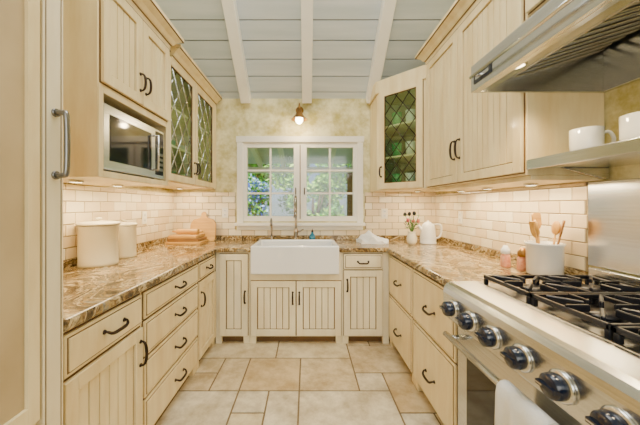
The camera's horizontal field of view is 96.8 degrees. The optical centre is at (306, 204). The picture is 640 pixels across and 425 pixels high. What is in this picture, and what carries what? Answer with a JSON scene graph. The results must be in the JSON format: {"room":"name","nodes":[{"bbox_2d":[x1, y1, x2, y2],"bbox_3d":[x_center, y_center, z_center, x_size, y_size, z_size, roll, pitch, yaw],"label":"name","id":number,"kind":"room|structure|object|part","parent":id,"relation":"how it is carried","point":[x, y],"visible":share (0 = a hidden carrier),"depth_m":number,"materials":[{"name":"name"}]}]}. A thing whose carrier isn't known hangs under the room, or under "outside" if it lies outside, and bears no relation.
{"room":"kitchen","nodes":[
{"label":"kitchen","id":0,"kind":"room"},
{"bbox_2d":[63,183,172,192],"bbox_3d":[-1.610,-0.817,0.555,0.100,4.475,5.510,0,0,0],"label":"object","id":1,"kind":"object","parent":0,"point":[141,188],"visible":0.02,"depth_m":2.69,"materials":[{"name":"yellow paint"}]},
{"bbox_2d":[63,189,172,260],"bbox_3d":[-1.558,0.110,2.152,0.005,0.490,2.315,0,0,0],"label":"tile grout","id":2,"kind":"structure","parent":1,"relation":"attached to","point":[63,189],"depth_m":2.29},
{"bbox_2d":[63,184,173,259],"bbox_3d":[-1.552,0.109,2.152,0.008,0.488,2.315,0,0,0],"label":"tile backsplash","id":3,"kind":"structure","parent":1,"relation":"attached to","point":[121,202],"depth_m":2.30,"materials":[{"name":"white tile"}]},
{"bbox_2d":[142,211,146,223],"bbox_3d":[-1.544,0.120,2.700,0.008,0.120,0.074,0,0,0],"label":"wall outlet","id":4,"kind":"object","parent":3,"relation":"attached to","point":[144,213],"visible":1,"depth_m":2.69,"materials":[{"name":"white paint"}]},
{"bbox_2d":[63,0,183,186],"bbox_3d":[-1.254,-0.706,1.766,0.602,1.159,0.885,0,0,0],"label":"upper cabinet","id":5,"kind":"object","parent":1,"relation":"attached to","point":[116,53],"visible":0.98,"depth_m":1.51,"materials":[{"name":"beige paint"}]},
{"bbox_3d":[-1.027,-0.885,1.593,0.018,0.530,0.337,0,0,0],"label":"door","id":6,"kind":"part","parent":5,"relation":"part of","materials":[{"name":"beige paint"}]},
{"bbox_3d":[-1.037,-0.375,1.766,0.006,0.470,0.712,0,0,0],"label":"frame","id":7,"kind":"part","parent":5,"relation":"part of","materials":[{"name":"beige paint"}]},
{"bbox_2d":[103,102,163,179],"bbox_3d":[-1.231,-0.353,1.765,0.458,0.354,0.620,0,0,0],"label":"microwave oven","id":8,"kind":"object","parent":5,"relation":"in","point":[131,146],"visible":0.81,"depth_m":1.68,"materials":[{"name":"metal"}]},
{"bbox_3d":[-1.024,-0.355,1.930,0.043,0.246,0.016,0,0,0],"label":"handle","id":9,"kind":"part","parent":8,"relation":"part of","materials":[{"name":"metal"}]},
{"bbox_3d":[-1.252,-1.218,1.766,0.596,0.133,0.885,0,0,0],"label":"crown","id":10,"kind":"part","parent":5,"relation":"part of","materials":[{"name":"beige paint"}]},
{"bbox_3d":[-1.027,-0.885,1.938,0.018,0.530,0.337,0,0,0],"label":"door","id":11,"kind":"part","parent":5,"relation":"part of","materials":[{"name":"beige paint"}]},
{"bbox_2d":[149,44,221,188],"bbox_3d":[-1.264,-0.711,2.711,0.562,1.089,1.169,0,0,0],"label":"upper cabinet","id":12,"kind":"object","parent":1,"relation":"attached to","point":[194,99],"visible":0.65,"depth_m":2.75,"materials":[{"name":"beige paint"}]},
{"bbox_3d":[-1.057,-0.665,2.401,0.018,0.950,0.527,0,0,0],"label":"door","id":13,"kind":"part","parent":12,"relation":"part of","materials":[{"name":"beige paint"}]},
{"bbox_3d":[-1.037,-1.188,2.756,0.106,0.133,1.079,0,0,0],"label":"crown","id":14,"kind":"part","parent":12,"relation":"part of","materials":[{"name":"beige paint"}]},
{"bbox_3d":[-1.057,-0.665,2.945,0.018,0.950,0.540,0,0,0],"label":"door","id":15,"kind":"part","parent":12,"relation":"part of","materials":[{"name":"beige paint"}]},
{"bbox_3d":[-1.061,-0.665,2.711,0.018,0.970,1.169,0,0,0],"label":"frame","id":16,"kind":"part","parent":12,"relation":"part of","materials":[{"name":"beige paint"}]},
{"bbox_2d":[173,99,389,293],"bbox_3d":[-0.030,0.080,3.370,3.260,2.680,0.120,0,0,0],"label":"wall","id":17,"kind":"structure","parent":0,"point":[259,117],"depth_m":3.31,"materials":[{"name":"yellow paint"}]},
{"bbox_2d":[291,103,306,123],"bbox_3d":[-0.085,-1.016,3.160,0.178,0.259,0.298,0,0,0],"label":"wall sconce","id":18,"kind":"object","parent":17,"relation":"attached to","point":[299,117],"visible":1,"depth_m":3.08,"materials":[{"name":"gold metal"}]},
{"bbox_3d":[-0.085,-0.991,3.100,0.178,0.119,0.178,0,0,0],"label":"lamp shade","id":19,"kind":"part","parent":18,"relation":"part of","materials":[{"name":"gold metal"}]},
{"bbox_3d":[-0.085,-0.932,3.100,0.083,0.092,0.081,0,0,0],"label":"bulb","id":20,"kind":"part","parent":18,"relation":"part of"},
{"bbox_2d":[234,136,365,229],"bbox_3d":[-0.080,-0.253,3.275,1.500,1.085,0.070,0,0,0],"label":"window frame","id":21,"kind":"structure","parent":17,"relation":"attached to","point":[240,140],"depth_m":3.28,"materials":[{"name":"white paint"}]},
{"bbox_2d":[243,143,356,220],"bbox_3d":[-0.080,-0.270,3.337,1.328,0.918,0.086,0,0,0],"label":"window","id":22,"kind":"structure","parent":21,"relation":"attached to","point":[300,170],"depth_m":3.31,"materials":[{"name":"white paint"}]},
{"bbox_2d":[173,192,434,235],"bbox_3d":[-0.030,0.104,3.308,3.060,0.502,0.005,0,0,0],"label":"tile grout","id":23,"kind":"structure","parent":17,"relation":"attached to","point":[189,192],"depth_m":3.31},
{"bbox_2d":[173,192,435,234],"bbox_3d":[-0.030,0.103,3.302,3.060,0.500,0.008,0,0,0],"label":"tile backsplash","id":24,"kind":"structure","parent":17,"relation":"attached to","point":[179,202],"depth_m":3.30,"materials":[{"name":"white tile"}]},
{"bbox_2d":[222,208,227,217],"bbox_3d":[-0.950,0.090,3.294,0.074,0.120,0.008,0,0,0],"label":"wall outlet","id":25,"kind":"object","parent":24,"relation":"attached to","point":[224,210],"visible":1,"depth_m":3.29,"materials":[{"name":"white paint"}]},
{"bbox_2d":[381,208,387,218],"bbox_3d":[0.900,0.100,3.294,0.074,0.120,0.008,0,0,0],"label":"wall outlet","id":26,"kind":"object","parent":24,"relation":"attached to","point":[384,211],"visible":1,"depth_m":3.29,"materials":[{"name":"white paint"}]},
{"bbox_2d":[154,337,440,424],"bbox_3d":[-0.030,1.373,0.555,3.060,0.094,5.510,0,0,0],"label":"slab","id":27,"kind":"object","parent":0,"point":[215,337],"depth_m":2.06,"materials":[{"name":"concrete"}]},
{"bbox_2d":[155,337,443,424],"bbox_3d":[-0.027,1.323,0.552,3.054,0.006,5.504,0,0,0],"label":"floor","id":28,"kind":"structure","parent":27,"relation":"on","point":[330,394],"depth_m":2.01,"materials":[{"name":"tile"}]},
{"bbox_2d":[0,0,70,424],"bbox_3d":[-1.176,0.045,0.520,0.757,2.550,0.940,0,0,0],"label":"refrigerator","id":29,"kind":"object","parent":28,"relation":"on","point":[33,116],"visible":1,"depth_m":0.87,"materials":[{"name":"beige paint"}]},
{"bbox_3d":[-0.824,-0.205,0.955,0.053,0.238,0.028,0,0,0],"label":"handle","id":30,"kind":"part","parent":29,"relation":"part of","materials":[{"name":"metal"}]},
{"bbox_2d":[63,293,148,424],"bbox_3d":[-1.179,0.885,1.242,0.732,0.870,0.493,0,0,0],"label":"base cabinet","id":31,"kind":"object","parent":28,"relation":"on","point":[103,364],"visible":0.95,"depth_m":1.22,"materials":[{"name":"beige paint"}]},
{"bbox_3d":[-0.862,0.542,1.242,0.018,0.155,0.473,0,0,0],"label":"drawer","id":32,"kind":"part","parent":31,"relation":"part of","materials":[{"name":"beige paint"}]},
{"bbox_3d":[-0.862,0.935,1.242,0.018,0.600,0.473,0,0,0],"label":"door","id":33,"kind":"part","parent":31,"relation":"part of","materials":[{"name":"beige paint"}]},
{"bbox_2d":[63,236,587,331],"bbox_3d":[-0.030,0.402,2.152,3.060,0.093,2.315,0,0,0],"label":"countertop","id":34,"kind":"structure","parent":31,"relation":"on","point":[87,292],"depth_m":1.89,"materials":[{"name":"brown stone"}]},
{"bbox_2d":[75,217,120,267],"bbox_3d":[-1.415,0.245,1.930,0.250,0.320,0.250,0,0,0],"label":"ceramic canister","id":35,"kind":"object","parent":34,"relation":"on","point":[98,240],"visible":1,"depth_m":1.84,"materials":[{"name":"beige ceramic"}]},
{"bbox_3d":[-1.415,0.109,1.930,0.250,0.049,0.250,0,0,0],"label":"lid","id":36,"kind":"part","parent":35,"relation":"part of","materials":[{"name":"beige ceramic"}]},
{"bbox_2d":[119,220,137,258],"bbox_3d":[-1.430,0.260,2.220,0.183,0.290,0.183,0,0,0],"label":"ceramic canister","id":37,"kind":"object","parent":34,"relation":"on","point":[127,230],"visible":0.7,"depth_m":2.17,"materials":[{"name":"beige ceramic"}]},
{"bbox_3d":[-1.430,0.137,2.220,0.183,0.044,0.183,0,0,0],"label":"lid","id":38,"kind":"part","parent":37,"relation":"part of","materials":[{"name":"beige ceramic"}]},
{"bbox_2d":[165,229,208,244],"bbox_3d":[-1.260,0.329,3.000,0.360,0.151,0.240,0,0,0],"label":"boards","id":39,"kind":"object","parent":34,"relation":"on","point":[182,236],"visible":1,"depth_m":2.88,"materials":[{"name":"brown wood"}]},
{"bbox_2d":[190,212,215,240],"bbox_3d":[-1.175,0.240,3.216,0.290,0.325,0.085,0,0,0],"label":"cutting board","id":40,"kind":"object","parent":34,"relation":"on","point":[205,224],"visible":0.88,"depth_m":3.21,"materials":[{"name":"brown wood"}]},
{"bbox_2d":[270,218,272,239],"bbox_3d":[-0.400,0.276,3.174,0.044,0.259,0.126,0,0,0],"label":"tap","id":41,"kind":"object","parent":34,"relation":"on","point":[271,218],"visible":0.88,"depth_m":3.20,"materials":[{"name":"silver metal"}]},
{"bbox_2d":[251,240,338,273],"bbox_3d":[-0.113,0.514,2.888,0.827,0.268,0.505,0,0,0],"label":"farmhouse sink","id":42,"kind":"object","parent":34,"relation":"in","point":[267,256],"visible":1,"depth_m":2.63,"materials":[{"name":"white ceramic"}]},
{"bbox_2d":[293,195,303,239],"bbox_3d":[-0.128,0.148,3.137,0.114,0.513,0.218,0,0,21],"label":"gooseneck faucet","id":43,"kind":"object","parent":34,"relation":"on","point":[296,231],"visible":0.94,"depth_m":3.19,"materials":[{"name":"silver metal"}]},
{"bbox_3d":[-0.125,0.148,3.133,0.064,0.513,0.226,0,0,0],"label":"spout","id":44,"kind":"part","parent":43,"relation":"part of","materials":[{"name":"silver metal"}]},
{"bbox_2d":[309,229,314,239],"bbox_3d":[0.060,0.337,3.210,0.068,0.137,0.067,0,0,40],"label":"soap bottle","id":45,"kind":"object","parent":34,"relation":"on","point":[311,236],"visible":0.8,"depth_m":3.19,"materials":[{"name":"blue plastic"}]},
{"bbox_2d":[356,230,388,243],"bbox_3d":[0.700,0.340,3.030,0.320,0.127,0.230,0,0,0],"label":"linens","id":46,"kind":"object","parent":34,"relation":"on","point":[368,237],"visible":1,"depth_m":3.00,"materials":[{"name":"white fabric"}]},
{"bbox_2d":[403,211,419,244],"bbox_3d":[1.070,0.233,2.909,0.178,0.344,0.135,0,0,0],"label":"flower vase","id":47,"kind":"object","parent":34,"relation":"on","point":[411,238],"visible":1,"depth_m":2.88,"materials":[{"name":"beige ceramic"}]},
{"bbox_2d":[418,220,441,244],"bbox_3d":[1.281,0.282,2.968,0.170,0.245,0.202,0,0,-43],"label":"electric kettle","id":48,"kind":"object","parent":34,"relation":"on","point":[427,230],"visible":0.98,"depth_m":2.93,"materials":[{"name":"white ceramic"}]},
{"bbox_3d":[1.283,0.273,2.971,0.247,0.163,0.039,0,0,7],"label":"handle","id":49,"kind":"part","parent":48,"relation":"part of","materials":[{"name":"white ceramic"}]},
{"bbox_2d":[500,245,510,267],"bbox_3d":[1.300,0.334,1.860,0.060,0.142,0.059,0,0,0],"label":"salt grinder","id":50,"kind":"object","parent":34,"relation":"on","point":[505,258],"visible":1,"depth_m":1.84,"materials":[{"name":"pink glass"}]},
{"bbox_2d":[516,247,525,270],"bbox_3d":[1.335,0.334,1.760,0.060,0.142,0.059,0,0,0],"label":"salt grinder","id":51,"kind":"object","parent":34,"relation":"on","point":[521,263],"visible":0.76,"depth_m":1.74,"materials":[{"name":"pink glass"}]},
{"bbox_2d":[524,213,565,274],"bbox_3d":[1.375,0.226,1.645,0.188,0.359,0.188,0,0,0],"label":"utensil crock","id":52,"kind":"object","parent":34,"relation":"on","point":[541,257],"visible":0.96,"depth_m":1.60,"materials":[{"name":"white ceramic"}]},
{"bbox_2d":[140,263,197,424],"bbox_3d":[-1.179,0.885,1.869,0.732,0.870,0.758,0,0,0],"label":"base cabinet","id":53,"kind":"object","parent":28,"relation":"on","point":[169,324],"visible":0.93,"depth_m":1.75,"materials":[{"name":"beige paint"}]},
{"bbox_3d":[-0.862,1.137,1.870,0.018,0.195,0.730,0,0,0],"label":"drawer","id":54,"kind":"part","parent":53,"relation":"part of","materials":[{"name":"beige paint"}]},
{"bbox_3d":[-0.862,0.922,1.870,0.018,0.205,0.730,0,0,0],"label":"drawer","id":55,"kind":"part","parent":53,"relation":"part of","materials":[{"name":"beige paint"}]},
{"bbox_3d":[-0.862,0.713,1.870,0.018,0.185,0.730,0,0,0],"label":"drawer","id":56,"kind":"part","parent":53,"relation":"part of","materials":[{"name":"beige paint"}]},
{"bbox_3d":[-0.862,0.535,1.870,0.018,0.140,0.730,0,0,0],"label":"drawer","id":57,"kind":"part","parent":53,"relation":"part of","materials":[{"name":"beige paint"}]},
{"bbox_2d":[196,253,215,370],"bbox_3d":[-1.179,0.885,2.474,0.732,0.870,0.448,0,0,0],"label":"base cabinet","id":58,"kind":"object","parent":28,"relation":"on","point":[206,282],"visible":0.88,"depth_m":2.44,"materials":[{"name":"beige paint"}]},
{"bbox_3d":[-0.862,0.535,2.461,0.018,0.140,0.398,0,0,0],"label":"drawer","id":59,"kind":"part","parent":58,"relation":"part of","materials":[{"name":"beige paint"}]},
{"bbox_3d":[-0.862,0.927,2.461,0.018,0.615,0.398,0,0,0],"label":"door","id":60,"kind":"part","parent":58,"relation":"part of","materials":[{"name":"beige paint"}]},
{"bbox_2d":[216,252,249,343],"bbox_3d":[-0.708,0.885,2.969,0.325,0.870,0.662,0,0,0],"label":"base cabinet","id":61,"kind":"object","parent":28,"relation":"on","point":[232,268],"visible":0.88,"depth_m":2.69,"materials":[{"name":"beige paint"}]},
{"bbox_2d":[250,252,341,343],"bbox_3d":[-0.105,0.885,2.969,0.876,0.870,0.662,0,0,0],"label":"base cabinet","id":62,"kind":"object","parent":28,"relation":"on","point":[283,307],"visible":0.96,"depth_m":2.69,"materials":[{"name":"beige paint"}]},
{"bbox_3d":[-0.319,0.978,2.687,0.422,0.515,0.018,0,0,0],"label":"door","id":63,"kind":"part","parent":62,"relation":"part of","materials":[{"name":"beige paint"}]},
{"bbox_3d":[0.112,0.978,2.687,0.420,0.515,0.018,0,0,0],"label":"door","id":64,"kind":"part","parent":62,"relation":"part of","materials":[{"name":"beige paint"}]},
{"bbox_2d":[342,252,388,343],"bbox_3d":[0.557,0.885,2.969,0.445,0.870,0.662,0,0,0],"label":"base cabinet","id":65,"kind":"object","parent":28,"relation":"on","point":[365,275],"visible":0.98,"depth_m":2.69,"materials":[{"name":"beige paint"}]},
{"bbox_3d":[0.532,0.535,2.687,0.365,0.140,0.018,0,0,0],"label":"drawer","id":66,"kind":"part","parent":65,"relation":"part of","materials":[{"name":"beige paint"}]},
{"bbox_3d":[0.532,0.927,2.687,0.365,0.615,0.018,0,0,0],"label":"door","id":67,"kind":"part","parent":65,"relation":"part of","materials":[{"name":"beige paint"}]},
{"bbox_2d":[389,254,414,384],"bbox_3d":[1.104,0.885,2.385,0.762,0.870,0.626,0,0,0],"label":"base cabinet","id":68,"kind":"object","parent":28,"relation":"on","point":[401,318],"visible":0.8,"depth_m":2.29,"materials":[{"name":"beige paint"}]},
{"bbox_3d":[0.772,1.035,2.371,0.018,0.400,0.574,0,0,0],"label":"drawer","id":69,"kind":"part","parent":68,"relation":"part of","materials":[{"name":"beige paint"}]},
{"bbox_3d":[0.772,0.642,2.371,0.018,0.355,0.574,0,0,0],"label":"drawer","id":70,"kind":"part","parent":68,"relation":"part of","materials":[{"name":"beige paint"}]},
{"bbox_2d":[413,269,457,424],"bbox_3d":[1.104,0.885,1.766,0.762,0.870,0.608,0,0,0],"label":"base cabinet","id":71,"kind":"object","parent":28,"relation":"on","point":[435,358],"visible":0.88,"depth_m":1.71,"materials":[{"name":"beige paint"}]},
{"bbox_3d":[0.772,1.035,1.766,0.018,0.400,0.584,0,0,0],"label":"drawer","id":72,"kind":"part","parent":71,"relation":"part of","materials":[{"name":"beige paint"}]},
{"bbox_3d":[0.772,0.642,1.766,0.018,0.355,0.584,0,0,0],"label":"drawer","id":73,"kind":"part","parent":71,"relation":"part of","materials":[{"name":"beige paint"}]},
{"bbox_2d":[439,268,639,424],"bbox_3d":[1.060,0.820,0.988,0.831,1.000,0.935,0,0,0],"label":"gas range","id":74,"kind":"object","parent":28,"relation":"on","point":[572,347],"visible":1,"depth_m":0.97,"materials":[{"name":"metal"}]},
{"bbox_2d":[458,326,581,424],"bbox_3d":[0.772,0.883,0.988,0.055,0.614,0.919,0,0,0],"label":"oven","id":75,"kind":"object","parent":74,"relation":"in","point":[476,392],"depth_m":1.22,"materials":[{"name":"silver glass"}]},
{"bbox_2d":[494,379,558,424],"bbox_3d":[0.691,0.777,0.900,0.074,0.326,0.200,0,0,0],"label":"dish towel","id":76,"kind":"object","parent":74,"relation":"hanging from","point":[512,406],"visible":1,"depth_m":0.92,"materials":[{"name":"white fabric"}]},
{"bbox_2d":[476,268,639,355],"bbox_3d":[1.167,0.367,0.988,0.615,0.095,0.935,0,0,0],"label":"cooktop","id":77,"kind":"object","parent":74,"relation":"in","point":[606,307],"depth_m":1.11,"materials":[{"name":"metal"}]},
{"bbox_2d":[169,19,441,19],"bbox_3d":[-0.030,-2.116,0.592,3.260,1.984,5.817,0,0,0],"label":"backing","id":78,"kind":"object","parent":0,"point":[169,19],"visible":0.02,"depth_m":2.72,"materials":[{"name":"white wood"}]},
{"bbox_2d":[155,0,454,98],"bbox_3d":[-0.030,-2.125,0.524,3.260,1.892,5.742,0,0,0],"label":"boards","id":79,"kind":"object","parent":78,"relation":"attached to","point":[342,54],"visible":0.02,"depth_m":2.83,"materials":[{"name":"paint"}]},
{"bbox_2d":[221,0,250,102],"bbox_3d":[-0.700,-2.073,2.257,0.110,1.827,2.100,0,0,0],"label":"ceiling beam","id":80,"kind":"structure","parent":79,"relation":"attached to","point":[230,10],"depth_m":2.80,"materials":[{"name":"paint"}]},
{"bbox_2d":[301,0,312,102],"bbox_3d":[0.000,-2.073,2.257,0.110,1.827,2.100,0,0,0],"label":"ceiling beam","id":81,"kind":"structure","parent":79,"relation":"attached to","point":[306,5],"depth_m":2.79,"materials":[{"name":"paint"}]},
{"bbox_2d":[366,0,396,102],"bbox_3d":[0.735,-2.073,2.257,0.110,1.827,2.100,0,0,0],"label":"ceiling beam","id":82,"kind":"structure","parent":79,"relation":"attached to","point":[387,10],"depth_m":2.77,"materials":[{"name":"paint"}]},
{"bbox_2d":[346,173,352,215],"bbox_3d":[0.850,0.380,5.580,0.180,2.080,0.180,0,0,0],"label":"porch post","id":83,"kind":"object","parent":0,"point":[349,179],"depth_m":5.52,"materials":[{"name":"wood"}]},
{"bbox_2d":[436,80,639,276],"bbox_3d":[1.550,-0.817,0.555,0.100,4.475,5.510,0,0,0],"label":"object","id":84,"kind":"object","parent":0,"point":[623,100],"visible":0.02,"depth_m":1.37,"materials":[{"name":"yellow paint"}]},
{"bbox_2d":[369,64,440,191],"bbox_3d":[1.103,-0.711,2.945,0.775,1.149,0.710,0,0,0],"label":"upper cabinet","id":85,"kind":"object","parent":84,"relation":"attached to","point":[397,104],"visible":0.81,"depth_m":2.90,"materials":[{"name":"beige paint"}]},
{"bbox_3d":[0.878,-1.218,2.932,0.249,0.133,0.802,0,0,-28],"label":"crown","id":86,"kind":"part","parent":85,"relation":"part of","materials":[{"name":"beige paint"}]},
{"bbox_3d":[0.909,-0.665,2.783,0.018,1.006,0.455,0,0,-44],"label":"door","id":87,"kind":"part","parent":85,"relation":"part of","materials":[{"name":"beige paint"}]},
{"bbox_3d":[0.923,-0.665,2.796,0.017,1.030,0.525,0,0,-44],"label":"frame","id":88,"kind":"part","parent":85,"relation":"part of","materials":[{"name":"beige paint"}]},
{"bbox_2d":[415,0,603,191],"bbox_3d":[1.256,-0.758,1.593,0.476,1.294,2.186,0,0,0],"label":"upper cabinet","id":89,"kind":"object","parent":84,"relation":"attached to","point":[475,141],"visible":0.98,"depth_m":1.75,"materials":[{"name":"beige paint"}]},
{"bbox_3d":[1.091,-0.718,2.320,0.018,1.105,0.530,0,0,0],"label":"door","id":90,"kind":"part","parent":89,"relation":"part of","materials":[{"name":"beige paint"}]},
{"bbox_3d":[1.254,-1.339,1.593,0.472,0.133,2.186,0,0,0],"label":"crown","id":91,"kind":"part","parent":89,"relation":"part of","materials":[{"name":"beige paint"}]},
{"bbox_3d":[1.091,-0.718,1.742,0.018,1.105,0.605,0,0,0],"label":"door","id":92,"kind":"part","parent":89,"relation":"part of","materials":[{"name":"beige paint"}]},
{"bbox_2d":[523,183,537,185],"bbox_3d":[1.300,-0.118,1.650,0.068,0.014,0.068,0,0,0],"label":"puck light","id":93,"kind":"object","parent":89,"relation":"attached to","point":[524,184],"depth_m":1.63,"materials":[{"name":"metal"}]},
{"bbox_2d":[525,0,547,16],"bbox_3d":[1.288,-1.110,0.962,0.412,0.340,0.923,0,0,0],"label":"upper cabinet","id":94,"kind":"object","parent":89,"relation":"attached to","point":[531,6],"visible":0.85,"depth_m":1.37,"materials":[{"name":"beige paint"}]},
{"bbox_3d":[1.091,-1.110,1.188,0.018,0.320,0.445,0,0,0],"label":"door","id":95,"kind":"part","parent":94,"relation":"part of","materials":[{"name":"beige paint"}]},
{"bbox_2d":[469,0,639,92],"bbox_3d":[1.136,-0.745,0.961,0.708,0.370,0.922,0,0,0],"label":"range hood","id":96,"kind":"object","parent":89,"relation":"attached to","point":[565,46],"visible":1,"depth_m":1.25,"materials":[{"name":"metal"}]},
{"bbox_3d":[0.801,-0.615,0.961,0.038,0.015,0.822,0,0,0],"label":"rail","id":97,"kind":"part","parent":96,"relation":"part of","materials":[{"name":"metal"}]},
{"bbox_2d":[435,182,587,270],"bbox_3d":[1.492,0.115,2.410,0.008,0.474,1.800,0,0,0],"label":"tile backsplash","id":98,"kind":"structure","parent":84,"relation":"attached to","point":[484,202],"depth_m":2.03,"materials":[{"name":"white tile"}]},
{"bbox_2d":[458,211,462,223],"bbox_3d":[1.484,0.120,2.750,0.008,0.120,0.074,0,0,0],"label":"wall outlet","id":99,"kind":"object","parent":98,"relation":"attached to","point":[460,213],"visible":1,"depth_m":2.74,"materials":[{"name":"white paint"}]},
{"bbox_2d":[435,182,588,271],"bbox_3d":[1.498,0.117,2.410,0.005,0.477,1.800,0,0,0],"label":"tile grout","id":100,"kind":"structure","parent":84,"relation":"attached to","point":[587,265],"depth_m":1.93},
{"bbox_2d":[526,137,639,178],"bbox_3d":[1.297,-0.177,0.970,0.404,0.095,0.900,0,0,0],"label":"steel shelf","id":101,"kind":"object","parent":84,"relation":"attached to","point":[595,161],"visible":1,"depth_m":1.19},
{"bbox_2d":[569,126,615,150],"bbox_3d":[1.215,-0.272,1.215,0.149,0.107,0.110,0,0,0],"label":"coffee mug","id":102,"kind":"object","parent":101,"relation":"on","point":[589,136],"visible":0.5,"depth_m":1.18,"materials":[{"name":"white ceramic"}]},
{"bbox_3d":[1.266,-0.276,1.193,0.050,0.080,0.014,0,0,18],"label":"handle","id":103,"kind":"part","parent":102,"relation":"part of","materials":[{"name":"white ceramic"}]},
{"bbox_2d":[619,111,639,140],"bbox_3d":[1.204,-0.272,1.007,0.128,0.107,0.126,0,0,0],"label":"coffee mug","id":104,"kind":"object","parent":101,"relation":"on","point":[629,124],"visible":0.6,"depth_m":1.00,"materials":[{"name":"white ceramic"}]},
{"bbox_2d":[588,178,639,275],"bbox_3d":[1.494,0.099,1.012,0.011,0.437,0.985,0,0,0],"label":"panel","id":105,"kind":"object","parent":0,"point":[613,205],"depth_m":1.37,"materials":[{"name":"silver metal"}]},
{"label":"outside","id":106,"kind":"structure","parent":0,"visible":0},
{"bbox_3d":[0.000,1.520,12.720,28.000,0.200,18.560,0,0,0],"label":"ground","id":107,"kind":"structure","parent":106,"visible":0},
{"bbox_2d":[248,173,272,215],"bbox_3d":[-1.640,0.314,7.392,1.490,2.229,1.518,0,0,0],"label":"flowering shrub","id":108,"kind":"object","parent":107,"relation":"on","point":[253,183],"visible":0.32,"depth_m":6.93,"materials":[{"name":"green plant"}]},
{"bbox_2d":[248,164,311,215],"bbox_3d":[-1.989,-1.289,11.480,4.640,5.439,4.118,0,0,-4],"label":"tree","id":109,"kind":"object","parent":107,"relation":"on","point":[279,178],"visible":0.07,"depth_m":11.05,"materials":[{"name":"green plant"}]},
{"bbox_2d":[248,148,352,172],"bbox_3d":[0.000,-0.973,4.525,6.000,0.710,2.172,0,0,0],"label":"porch roof","id":110,"kind":"object","parent":107,"relation":"on","point":[259,156],"visible":0.15,"depth_m":5.29,"materials":[{"name":"white wood"}]},
{"bbox_2d":[286,173,344,215],"bbox_3d":[0.198,0.274,7.591,1.531,2.308,1.523,0,0,0],"label":"flowering shrub","id":111,"kind":"object","parent":107,"relation":"on","point":[320,183],"visible":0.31,"depth_m":7.36,"materials":[{"name":"green plant"}]},
{"bbox_2d":[314,164,350,204],"bbox_3d":[2.380,-1.389,11.843,4.355,5.639,4.532,0,0,0],"label":"tree","id":112,"kind":"object","parent":107,"relation":"on","point":[339,184],"visible":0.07,"depth_m":11.12,"materials":[{"name":"green plant"}]}
]}

